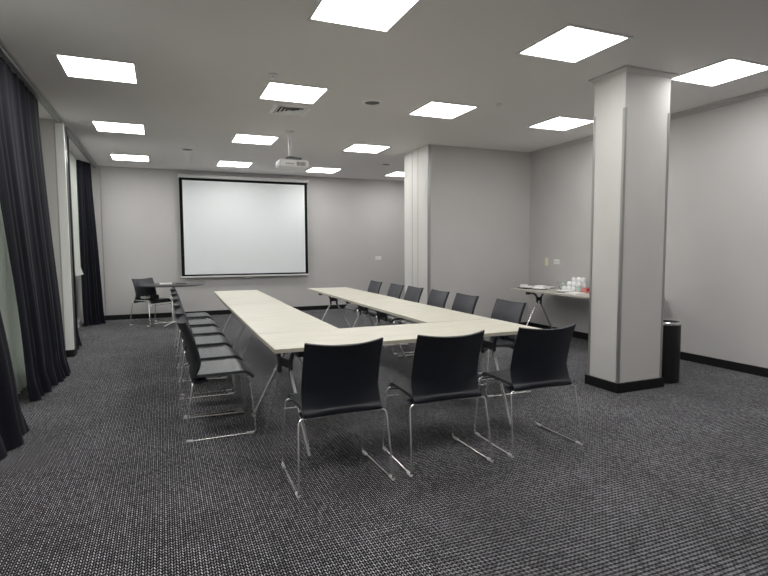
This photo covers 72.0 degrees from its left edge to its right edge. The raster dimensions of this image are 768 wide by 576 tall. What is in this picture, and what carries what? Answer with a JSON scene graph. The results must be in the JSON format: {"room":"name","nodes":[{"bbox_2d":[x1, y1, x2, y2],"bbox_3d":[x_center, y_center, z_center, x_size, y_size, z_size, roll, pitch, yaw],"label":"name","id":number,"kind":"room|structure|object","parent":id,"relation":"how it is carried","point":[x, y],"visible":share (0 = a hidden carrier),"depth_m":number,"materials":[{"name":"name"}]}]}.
{"room":"conference room","nodes":[
{"label":"conference room","id":0,"kind":"room"},
{"bbox_2d":[76,168,83,327],"bbox_3d":[-3.162,-0.381,3.538,0.250,2.987,14.200,-2,4,-23],"label":"wall","id":1,"kind":"structure","parent":0,"point":[80,320],"depth_m":9.93,"materials":[{"name":"grey paint"}]},
{"bbox_2d":[91,165,404,314],"bbox_3d":[-2.529,-0.967,11.585,7.740,2.987,0.200,-2,4,-23],"label":"wall","id":2,"kind":"structure","parent":0,"point":[350,221],"depth_m":11.25,"materials":[{"name":"grey paint"}]},
{"bbox_2d":[99,169,105,314],"bbox_3d":[-5.458,-0.873,10.253,0.015,2.840,0.004,-2,4,-23],"label":"trim","id":3,"kind":"structure","parent":2,"relation":"attached to","point":[99,169],"depth_m":10.25,"materials":[{"name":"silver metal"}]},
{"bbox_2d":[104,304,347,319],"bbox_3d":[-2.425,0.480,11.613,7.220,0.095,0.015,-2,4,-23],"label":"baseboard","id":4,"kind":"structure","parent":2,"relation":"attached to","point":[321,307],"depth_m":10.96,"materials":[{"name":"black paint"}]},
{"bbox_2d":[177,173,308,277],"bbox_3d":[-2.910,-1.286,11.223,2.690,2.141,0.129,-2,4,-23],"label":"projection screen","id":5,"kind":"object","parent":2,"relation":"attached to","point":[231,226],"visible":1,"depth_m":11.15,"materials":[{"name":"white fabric"}]},
{"bbox_2d":[0,308,767,575],"bbox_3d":[0.255,1.040,5.069,7.740,0.100,14.600,-2,4,-23],"label":"floor","id":6,"kind":"structure","parent":0,"point":[104,479],"depth_m":3.15,"materials":[{"name":"grey carpet"}]},
{"bbox_2d":[39,118,77,356],"bbox_3d":[-4.189,-0.608,6.742,0.332,2.987,0.244,-2,4,-23],"label":"wall pier","id":7,"kind":"object","parent":6,"relation":"on","point":[53,134],"visible":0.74,"depth_m":6.65,"materials":[{"name":"white paint"}]},
{"bbox_2d":[130,278,171,326],"bbox_3d":[-4.301,0.244,9.760,0.531,0.852,0.586,2,5,24],"label":"chair","id":8,"kind":"object","parent":6,"relation":"on","point":[139,291],"visible":0.83,"depth_m":9.74,"materials":[{"name":"plastic"}]},
{"bbox_2d":[138,282,205,326],"bbox_3d":[-3.868,0.300,9.700,1.150,0.740,1.150,-2,4,-23],"label":"round table","id":9,"kind":"object","parent":6,"relation":"on","point":[173,284],"visible":0.86,"depth_m":9.62,"materials":[{"name":"grey"}]},
{"bbox_2d":[170,287,213,352],"bbox_3d":[-2.661,0.414,7.302,0.531,0.852,0.586,-2,4,-23],"label":"chair","id":10,"kind":"object","parent":6,"relation":"on","point":[201,315],"visible":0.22,"depth_m":7.23,"materials":[{"name":"plastic"}]},
{"bbox_2d":[171,291,219,365],"bbox_3d":[-2.349,0.467,6.557,0.531,0.852,0.586,-2,4,-23],"label":"chair","id":11,"kind":"object","parent":6,"relation":"on","point":[203,322],"visible":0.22,"depth_m":6.51,"materials":[{"name":"plastic"}]},
{"bbox_2d":[172,295,224,378],"bbox_3d":[-2.067,0.514,5.885,0.531,0.852,0.586,-2,4,-23],"label":"chair","id":12,"kind":"object","parent":6,"relation":"on","point":[200,331],"visible":0.37,"depth_m":5.82,"materials":[{"name":"plastic"}]},
{"bbox_2d":[173,301,233,395],"bbox_3d":[-1.798,0.560,5.241,0.531,0.852,0.586,-2,4,-22],"label":"chair","id":13,"kind":"object","parent":6,"relation":"on","point":[205,341],"visible":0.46,"depth_m":5.16,"materials":[{"name":"plastic"}]},
{"bbox_2d":[174,307,244,416],"bbox_3d":[-1.531,0.605,4.605,0.531,0.852,0.586,-2,5,-24],"label":"chair","id":14,"kind":"object","parent":6,"relation":"on","point":[214,353],"visible":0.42,"depth_m":4.54,"materials":[{"name":"plastic"}]},
{"bbox_2d":[176,315,256,442],"bbox_3d":[-1.296,0.644,4.044,0.531,0.852,0.586,-2,4,-23],"label":"chair","id":15,"kind":"object","parent":6,"relation":"on","point":[198,371],"visible":1,"depth_m":3.90,"materials":[{"name":"plastic"}]},
{"bbox_2d":[213,290,282,358],"bbox_3d":[-1.877,0.477,7.127,0.645,0.734,2.190,-2,4,-22],"label":"conference table","id":16,"kind":"object","parent":6,"relation":"on","point":[239,297],"visible":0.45,"depth_m":6.89,"materials":[{"name":"beige laminate"}]},
{"bbox_2d":[227,303,338,415],"bbox_3d":[-1.060,0.621,5.080,0.644,0.734,2.205,-2,4,-22],"label":"conference table","id":17,"kind":"object","parent":6,"relation":"on","point":[269,317],"visible":0.63,"depth_m":4.69,"materials":[{"name":"beige laminate"}]},
{"bbox_2d":[281,337,394,498],"bbox_3d":[-0.297,0.703,3.177,0.586,0.852,0.531,-2,4,-23],"label":"chair","id":18,"kind":"object","parent":6,"relation":"on","point":[336,379],"visible":1,"depth_m":2.98,"materials":[{"name":"black plastic"}]},
{"bbox_2d":[308,287,393,349],"bbox_3d":[-0.534,0.431,7.666,0.645,0.734,2.140,-2,4,-21],"label":"conference table","id":19,"kind":"object","parent":6,"relation":"on","point":[342,293],"visible":0.73,"depth_m":7.45,"materials":[{"name":"beige laminate"}]},
{"bbox_2d":[344,280,383,327],"bbox_3d":[-0.308,0.317,8.488,0.531,0.852,0.586,-2,5,-24],"label":"chair","id":20,"kind":"object","parent":6,"relation":"on","point":[374,286],"visible":0.32,"depth_m":8.54,"materials":[{"name":"plastic"}]},
{"bbox_2d":[362,283,406,345],"bbox_3d":[0.008,0.371,7.733,0.531,0.852,0.586,-2,4,-23],"label":"chair","id":21,"kind":"object","parent":6,"relation":"on","point":[395,290],"visible":0.27,"depth_m":7.79,"materials":[{"name":"plastic"}]},
{"bbox_2d":[257,319,540,456],"bbox_3d":[0.147,0.693,4.014,2.068,0.734,0.680,-2,4,-23],"label":"conference table","id":22,"kind":"object","parent":6,"relation":"on","point":[293,342],"visible":0.86,"depth_m":3.88,"materials":[{"name":"beige laminate"}]},
{"bbox_2d":[378,286,423,354],"bbox_3d":[0.242,0.412,7.149,0.531,0.852,0.586,-2,4,-23],"label":"chair","id":23,"kind":"object","parent":6,"relation":"on","point":[413,294],"visible":0.41,"depth_m":7.17,"materials":[{"name":"plastic"}]},
{"bbox_2d":[348,298,490,359],"bbox_3d":[0.259,0.575,5.633,0.644,0.734,2.205,-2,4,-22],"label":"conference table","id":24,"kind":"object","parent":6,"relation":"on","point":[409,310],"visible":0.64,"depth_m":5.42,"materials":[{"name":"beige laminate"}]},
{"bbox_2d":[397,289,449,356],"bbox_3d":[0.506,0.458,6.492,0.531,0.852,0.586,-2,4,-22],"label":"chair","id":25,"kind":"object","parent":6,"relation":"on","point":[436,298],"visible":0.36,"depth_m":6.59,"materials":[{"name":"plastic"}]},
{"bbox_2d":[382,330,492,476],"bbox_3d":[0.337,0.680,3.441,0.586,0.852,0.531,-2,4,-22],"label":"chair","id":26,"kind":"object","parent":6,"relation":"on","point":[443,368],"visible":1,"depth_m":3.25,"materials":[{"name":"plastic"}]},
{"bbox_2d":[451,293,482,373],"bbox_3d":[0.748,0.501,5.890,0.531,0.852,0.586,-2,4,-23],"label":"chair","id":27,"kind":"object","parent":6,"relation":"on","point":[463,303],"visible":0.29,"depth_m":5.98,"materials":[{"name":"plastic"}]},
{"bbox_2d":[478,299,530,397],"bbox_3d":[1.060,0.553,5.144,0.531,0.852,0.586,-2,5,-24],"label":"chair","id":28,"kind":"object","parent":6,"relation":"on","point":[509,311],"visible":0.47,"depth_m":5.15,"materials":[{"name":"plastic"}]},
{"bbox_2d":[474,323,582,457],"bbox_3d":[1.012,0.657,3.722,0.586,0.852,0.531,-2,4,-22],"label":"chair","id":29,"kind":"object","parent":6,"relation":"on","point":[539,356],"visible":1,"depth_m":3.52,"materials":[{"name":"plastic"}]},
{"bbox_2d":[509,288,664,328],"bbox_3d":[2.741,0.430,7.481,0.760,0.734,2.180,-2,4,-23],"label":"side table","id":30,"kind":"object","parent":6,"relation":"on","point":[551,291],"visible":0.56,"depth_m":7.98,"materials":[{"name":"grey laminate"}]},
{"bbox_2d":[557,282,566,288],"bbox_3d":[2.746,-0.037,8.080,0.204,0.108,0.204,-2,4,-23],"label":"glass bowl","id":31,"kind":"object","parent":30,"relation":"on","point":[560,284],"visible":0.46,"depth_m":8.01,"materials":[{"name":"white"}]},
{"bbox_2d":[555,290,574,292],"bbox_3d":[2.587,0.046,7.531,0.290,0.023,0.290,-2,4,-23],"label":"plate","id":32,"kind":"object","parent":30,"relation":"on","point":[563,291],"visible":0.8,"depth_m":7.53,"materials":[{"name":"white ceramic"}]},
{"bbox_2d":[565,292,584,293],"bbox_3d":[2.618,0.070,7.252,0.180,0.016,0.200,-3,5,-28],"label":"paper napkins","id":33,"kind":"object","parent":30,"relation":"on","point":[565,292],"visible":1,"depth_m":7.25,"materials":[{"name":"white paper"}]},
{"bbox_2d":[575,286,580,291],"bbox_3d":[2.759,0.014,7.508,0.084,0.090,0.084,-2,4,-23],"label":"drinking glass","id":34,"kind":"object","parent":30,"relation":"on","point":[577,288],"visible":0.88,"depth_m":7.47,"materials":[{"name":"white"}]},
{"bbox_2d":[580,288,588,292],"bbox_3d":[2.858,0.031,7.426,0.140,0.066,0.140,-2,4,-23],"label":"box","id":35,"kind":"object","parent":30,"relation":"on","point":[583,290],"visible":0.66,"depth_m":7.39,"materials":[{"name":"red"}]},
{"bbox_3d":[2.386,0.010,8.063,0.280,0.021,0.280,-2,4,-23],"label":"plate","id":36,"kind":"object","parent":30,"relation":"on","visible":0},
{"bbox_2d":[534,285,546,288],"bbox_3d":[2.386,-0.014,8.061,0.160,0.045,0.160,3,5,39],"label":"folded napkin","id":37,"kind":"object","parent":36,"relation":"on","point":[536,286],"visible":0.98,"depth_m":8.01,"materials":[{"name":"white paper"}]},
{"bbox_2d":[662,319,681,383],"bbox_3d":[2.878,0.644,5.413,0.284,0.616,0.284,-2,4,-23],"label":"waste bin","id":38,"kind":"object","parent":6,"relation":"on","point":[670,351],"visible":0.58,"depth_m":5.29,"materials":[{"name":"black plastic"}]},
{"bbox_2d":[0,0,767,180],"bbox_3d":[0.240,-2.039,4.846,7.740,0.100,14.600,-2,4,-23],"label":"ceiling","id":39,"kind":"structure","parent":0,"point":[203,66],"depth_m":4.78,"materials":[{"name":"paint"}]},
{"bbox_2d":[0,204,26,393],"bbox_3d":[-3.486,-0.473,4.916,0.094,2.935,3.001,-2,4,-23],"label":"sheer curtain","id":40,"kind":"object","parent":39,"relation":"hanging from","point":[8,302],"visible":0.09,"depth_m":4.95,"materials":[{"name":"white fabric"}]},
{"bbox_2d":[0,39,97,167],"bbox_3d":[-2.786,-1.863,3.590,0.068,0.042,14.200,-2,4,-23],"label":"rail","id":41,"kind":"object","parent":39,"relation":"attached to","point":[5,53],"depth_m":5.33,"materials":[{"name":"silver metal"}]},
{"bbox_2d":[0,311,29,459],"bbox_3d":[-2.424,-0.330,2.927,0.222,2.944,1.914,-2,4,-18],"label":"curtain","id":42,"kind":"object","parent":41,"relation":"hanging from","point":[13,425],"visible":1,"depth_m":3.57,"materials":[{"name":"black fabric"}]},
{"bbox_2d":[0,57,70,401],"bbox_3d":[-3.241,-0.469,4.911,0.234,2.944,1.900,-2,4,-23],"label":"curtain","id":43,"kind":"object","parent":41,"relation":"hanging from","point":[23,191],"visible":1,"depth_m":4.91,"materials":[{"name":"black fabric"}]},
{"bbox_2d":[66,135,81,348],"bbox_3d":[-4.317,-0.636,7.279,0.132,2.944,0.696,-2,4,-23],"label":"curtain","id":44,"kind":"object","parent":41,"relation":"hanging from","point":[78,341],"visible":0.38,"depth_m":7.45,"materials":[{"name":"black fabric"}]},
{"bbox_2d":[76,159,105,325],"bbox_3d":[-5.323,-0.796,9.551,0.195,2.944,0.434,1,4,15],"label":"curtain","id":45,"kind":"object","parent":41,"relation":"hanging from","point":[92,299],"visible":1,"depth_m":9.56,"materials":[{"name":"black fabric"}]},
{"bbox_2d":[69,152,82,275],"bbox_3d":[-5.170,-1.219,8.884,0.073,2.005,0.702,-2,4,-23],"label":"sheer curtain","id":46,"kind":"object","parent":39,"relation":"hanging from","point":[78,271],"visible":0.95,"depth_m":8.81,"materials":[{"name":"white fabric"}]},
{"bbox_2d":[52,53,139,84],"bbox_3d":[-2.563,-1.966,4.763,0.630,0.007,0.630,-2,4,-23],"label":"recessed light","id":47,"kind":"object","parent":39,"relation":"in","point":[74,66],"visible":1,"depth_m":4.73,"materials":[{"name":"white plastic"}]},
{"bbox_2d":[90,120,146,134],"bbox_3d":[-3.504,-2.125,7.009,0.630,0.007,0.630,-2,4,-23],"label":"recessed light","id":48,"kind":"object","parent":39,"relation":"in","point":[103,126],"visible":1,"depth_m":6.99,"materials":[{"name":"white plastic"}]},
{"bbox_2d":[108,153,149,161],"bbox_3d":[-4.453,-2.284,9.273,0.630,0.007,0.630,-2,4,-23],"label":"recessed light","id":49,"kind":"object","parent":39,"relation":"in","point":[124,157],"visible":1,"depth_m":9.24,"materials":[{"name":"white plastic"}]},
{"bbox_2d":[180,148,194,150],"bbox_3d":[-3.176,-2.234,8.530,0.230,0.012,0.230,-2,4,-23],"label":"ceiling speaker","id":50,"kind":"object","parent":39,"relation":"attached to","point":[183,149],"visible":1,"depth_m":8.52,"materials":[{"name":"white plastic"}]},
{"bbox_2d":[215,160,253,167],"bbox_3d":[-2.837,-2.345,10.011,0.630,0.007,0.630,-2,4,-23],"label":"recessed light","id":51,"kind":"object","parent":39,"relation":"in","point":[219,163],"visible":1,"depth_m":10.03,"materials":[{"name":"white plastic"}]},
{"bbox_2d":[217,161,250,166],"bbox_3d":[-2.837,-2.347,10.011,0.576,0.004,0.576,-2,4,-23],"label":"diffuser","id":52,"kind":"object","parent":51,"relation":"attached to","point":[220,163],"depth_m":10.03,"materials":[{"name":"white plastic"}]},
{"bbox_2d":[230,133,279,144],"bbox_3d":[-1.908,-2.189,7.793,0.630,0.007,0.630,-2,4,-23],"label":"recessed light","id":53,"kind":"object","parent":39,"relation":"in","point":[237,138],"visible":1,"depth_m":7.78,"materials":[{"name":"white plastic"}]},
{"bbox_2d":[268,73,277,79],"bbox_3d":[-1.032,-1.967,4.916,0.090,0.041,0.090,-2,4,-23],"label":"sprinkler","id":54,"kind":"object","parent":39,"relation":"attached to","point":[273,75],"visible":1,"depth_m":4.91,"materials":[{"name":"white plastic"}]},
{"bbox_2d":[268,103,312,116],"bbox_3d":[-1.095,-2.069,6.164,0.430,0.018,0.430,-2,4,-23],"label":"ceiling vent","id":55,"kind":"object","parent":39,"relation":"in","point":[282,109],"visible":1,"depth_m":6.14,"materials":[{"name":"white plastic"}]},
{"bbox_2d":[276,130,308,169],"bbox_3d":[-1.274,-1.906,7.297,0.410,0.505,0.328,-2,4,-23],"label":"projector","id":56,"kind":"object","parent":39,"relation":"hanging from","point":[290,163],"visible":1,"depth_m":7.22,"materials":[{"name":"white plastic"}]},
{"bbox_2d":[257,81,330,104],"bbox_3d":[-0.952,-2.028,5.510,0.630,0.007,0.630,-2,4,-23],"label":"recessed light","id":57,"kind":"object","parent":39,"relation":"in","point":[276,91],"visible":1,"depth_m":5.47,"materials":[{"name":"white plastic"}]},
{"bbox_2d":[304,167,341,172],"bbox_3d":[-1.247,-2.412,10.825,0.630,0.007,0.630,-2,4,-23],"label":"recessed light","id":58,"kind":"object","parent":39,"relation":"in","point":[312,169],"visible":1,"depth_m":10.84,"materials":[{"name":"white plastic"}]},
{"bbox_2d":[306,0,421,32],"bbox_3d":[-0.138,-1.891,3.568,0.630,0.007,0.630,-2,4,-23],"label":"recessed light","id":59,"kind":"object","parent":39,"relation":"in","point":[383,16],"visible":1,"depth_m":3.64,"materials":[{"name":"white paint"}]},
{"bbox_2d":[342,143,391,152],"bbox_3d":[-0.287,-2.250,8.533,0.630,0.007,0.630,-2,4,-23],"label":"recessed light","id":60,"kind":"object","parent":39,"relation":"in","point":[365,148],"visible":1,"depth_m":8.51,"materials":[{"name":"white plastic"}]},
{"bbox_2d":[362,99,382,105],"bbox_3d":[-0.130,-2.055,5.864,0.230,0.012,0.230,-2,4,-23],"label":"ceiling speaker","id":61,"kind":"object","parent":39,"relation":"attached to","point":[372,102],"visible":1,"depth_m":5.85,"materials":[{"name":"white plastic"}]},
{"bbox_2d":[365,101,379,104],"bbox_3d":[-0.130,-2.058,5.863,0.172,0.006,0.172,-2,4,-23],"label":"grille","id":62,"kind":"object","parent":61,"relation":"attached to","point":[366,102],"depth_m":5.87,"materials":[{"name":"grey metal"}]},
{"bbox_2d":[384,171,403,176],"bbox_3d":[0.411,-2.466,11.461,0.630,0.007,0.630,-2,4,-23],"label":"recessed light","id":63,"kind":"object","parent":39,"relation":"in","point":[400,174],"visible":0.51,"depth_m":11.47,"materials":[{"name":"white plastic"}]},
{"bbox_2d":[386,172,403,175],"bbox_3d":[0.411,-2.467,11.461,0.576,0.004,0.576,-2,4,-23],"label":"diffuser","id":64,"kind":"object","parent":63,"relation":"attached to","point":[393,173],"depth_m":11.47,"materials":[{"name":"white plastic"}]},
{"bbox_2d":[407,101,479,118],"bbox_3d":[0.685,-2.087,6.213,0.630,0.007,0.630,-2,4,-23],"label":"recessed light","id":65,"kind":"object","parent":39,"relation":"in","point":[435,109],"visible":1,"depth_m":6.20,"materials":[{"name":"white plastic"}]},
{"bbox_2d":[528,116,592,130],"bbox_3d":[2.321,-2.144,6.906,0.630,0.007,0.630,-2,4,-23],"label":"recessed light","id":66,"kind":"object","parent":39,"relation":"in","point":[559,123],"visible":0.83,"depth_m":6.88,"materials":[{"name":"white plastic"}]},
{"bbox_2d":[515,23,632,63],"bbox_3d":[1.510,-1.948,4.244,0.630,0.007,0.630,-2,4,-23],"label":"recessed light","id":67,"kind":"object","parent":39,"relation":"in","point":[571,43],"visible":1,"depth_m":4.21,"materials":[{"name":"white plastic"}]},
{"bbox_2d":[671,57,767,86],"bbox_3d":[3.146,-2.005,4.936,0.630,0.007,0.630,-2,4,-23],"label":"recessed light","id":68,"kind":"object","parent":39,"relation":"in","point":[730,69],"visible":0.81,"depth_m":4.91,"materials":[{"name":"white plastic"}]},
{"bbox_2d":[404,144,530,321],"bbox_3d":[1.427,-0.805,9.100,1.961,2.987,0.885,-2,4,-23],"label":"wall","id":69,"kind":"structure","parent":0,"point":[467,210],"depth_m":8.67,"materials":[{"name":"grey paint"}]},
{"bbox_2d":[585,65,677,393],"bbox_3d":[2.377,-0.523,5.145,0.645,2.987,0.455,-2,4,-23],"label":"pillar","id":70,"kind":"structure","parent":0,"point":[631,119],"depth_m":4.99,"materials":[{"name":"grey paint"}]},
{"bbox_2d":[528,95,767,367],"bbox_3d":[3.726,-0.621,6.407,0.200,2.987,14.200,-2,4,-23],"label":"wall","id":71,"kind":"structure","parent":0,"point":[716,263],"depth_m":6.20,"materials":[{"name":"grey paint"}]},
{"bbox_2d":[554,259,559,263],"bbox_3d":[2.764,-0.421,8.457,0.012,0.075,0.130,-2,4,-23],"label":"wall socket","id":72,"kind":"object","parent":71,"relation":"attached to","point":[556,261],"visible":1,"depth_m":8.45,"materials":[{"name":"white plastic"}]},
{"bbox_2d":[528,322,767,377],"bbox_3d":[4.436,0.960,4.556,0.015,0.095,10.040,-2,4,-23],"label":"baseboard","id":73,"kind":"structure","parent":71,"relation":"attached to","point":[745,368],"depth_m":6.07,"materials":[{"name":"black paint"}]},
{"bbox_2d":[529,88,767,155],"bbox_3d":[4.408,-1.946,4.339,0.045,0.052,10.040,-2,4,-23],"label":"trim","id":74,"kind":"structure","parent":71,"relation":"attached to","point":[763,92],"depth_m":6.13,"materials":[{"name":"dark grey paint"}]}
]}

